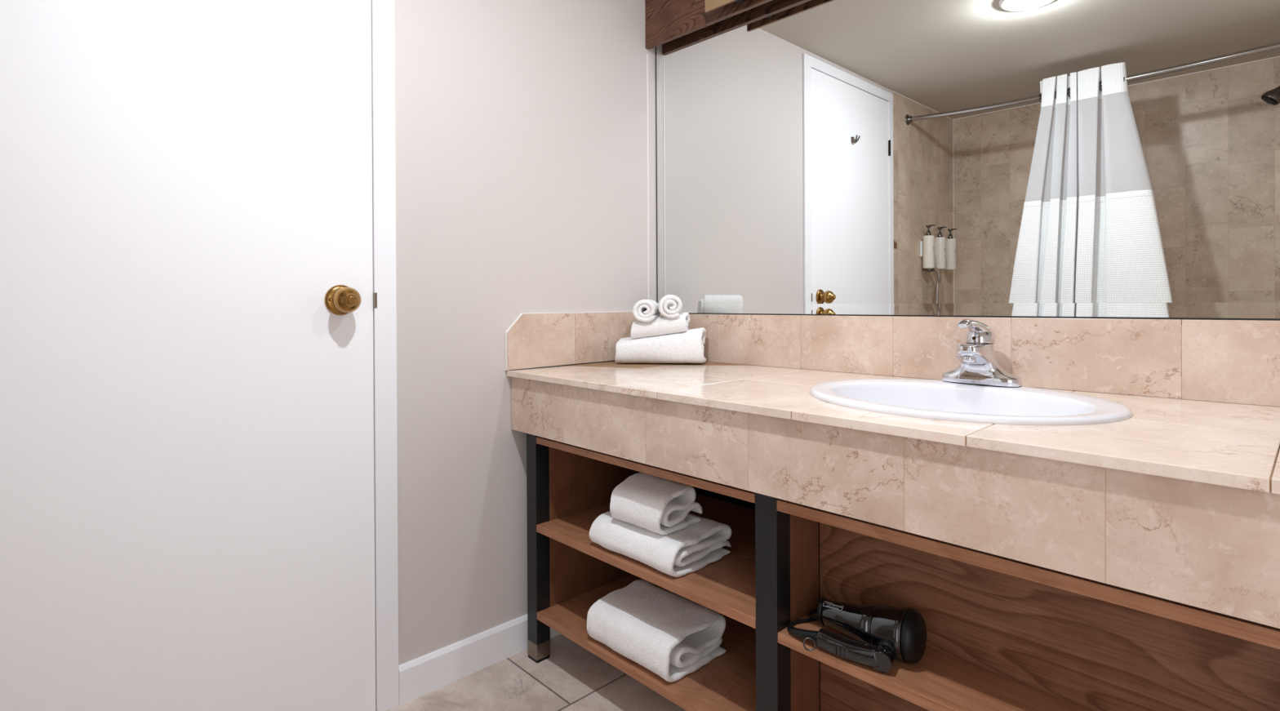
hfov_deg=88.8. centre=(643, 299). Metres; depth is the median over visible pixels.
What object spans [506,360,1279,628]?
countertop
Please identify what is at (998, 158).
wall mirror
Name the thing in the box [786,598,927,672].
hair dryer
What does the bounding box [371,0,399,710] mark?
trim
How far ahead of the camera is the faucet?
1.40 m
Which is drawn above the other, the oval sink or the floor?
the oval sink
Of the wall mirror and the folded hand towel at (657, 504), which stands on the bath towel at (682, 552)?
the folded hand towel at (657, 504)
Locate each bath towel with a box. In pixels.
[586,579,726,682]
[589,511,731,577]
[614,327,706,363]
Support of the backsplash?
attached to the wall at (695, 313)
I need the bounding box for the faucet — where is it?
[942,319,1021,387]
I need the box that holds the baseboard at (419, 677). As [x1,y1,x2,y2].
[398,613,560,705]
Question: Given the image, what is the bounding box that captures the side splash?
[505,311,637,370]
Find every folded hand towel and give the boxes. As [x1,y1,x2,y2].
[609,472,702,534]
[630,312,690,338]
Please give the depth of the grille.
1.10 m
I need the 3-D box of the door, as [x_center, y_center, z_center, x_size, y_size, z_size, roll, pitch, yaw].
[-0.917,-0.011,1.308,0.771,2.034,0.124,0,0,-44]
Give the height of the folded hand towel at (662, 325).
0.084 m
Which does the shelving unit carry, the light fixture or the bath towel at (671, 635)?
the bath towel at (671, 635)
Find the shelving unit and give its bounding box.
[526,433,1279,710]
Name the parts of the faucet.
lever handle, spout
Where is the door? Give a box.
[0,0,377,710]
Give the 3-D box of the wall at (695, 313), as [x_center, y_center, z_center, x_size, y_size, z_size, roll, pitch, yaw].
[0.987,-0.056,1.356,0.100,2.102,3.000,0,0,-44]
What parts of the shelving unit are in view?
post, panel, rail, shelf, shelf, panel, post, panel, panel, shelf, rail, panel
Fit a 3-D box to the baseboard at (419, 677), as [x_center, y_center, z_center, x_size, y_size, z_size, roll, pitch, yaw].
[-0.277,0.953,1.935,0.912,0.094,0.012,0,0,-44]
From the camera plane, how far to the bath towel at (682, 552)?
1.52 m
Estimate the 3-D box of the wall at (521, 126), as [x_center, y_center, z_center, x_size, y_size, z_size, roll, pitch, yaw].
[-0.638,-0.049,1.681,1.795,2.102,0.120,0,0,-44]
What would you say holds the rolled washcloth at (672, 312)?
on the folded hand towel at (662, 325)
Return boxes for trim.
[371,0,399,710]
[646,53,648,299]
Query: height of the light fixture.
0.251 m
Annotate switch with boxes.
[832,644,852,659]
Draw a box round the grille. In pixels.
[899,608,927,663]
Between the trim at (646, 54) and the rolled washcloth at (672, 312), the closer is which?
the rolled washcloth at (672, 312)
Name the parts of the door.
knob, strike plate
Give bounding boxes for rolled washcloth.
[632,299,660,322]
[657,294,682,318]
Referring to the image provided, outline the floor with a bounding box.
[386,634,686,710]
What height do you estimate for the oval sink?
0.151 m
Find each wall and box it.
[370,0,657,710]
[688,312,1279,392]
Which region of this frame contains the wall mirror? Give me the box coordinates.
[655,0,1279,319]
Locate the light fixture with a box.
[644,0,772,49]
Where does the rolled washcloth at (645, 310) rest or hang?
on the folded hand towel at (662, 325)
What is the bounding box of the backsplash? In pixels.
[658,313,1279,407]
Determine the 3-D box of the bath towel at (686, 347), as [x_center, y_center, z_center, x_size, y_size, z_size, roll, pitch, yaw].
[0.057,0.141,2.034,0.277,0.109,0.126,0,0,9]
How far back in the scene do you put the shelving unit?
1.20 m
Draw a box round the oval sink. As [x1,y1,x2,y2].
[809,378,1133,425]
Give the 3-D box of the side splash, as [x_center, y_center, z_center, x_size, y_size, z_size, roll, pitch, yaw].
[-0.168,0.117,2.039,0.598,0.160,0.014,0,0,-44]

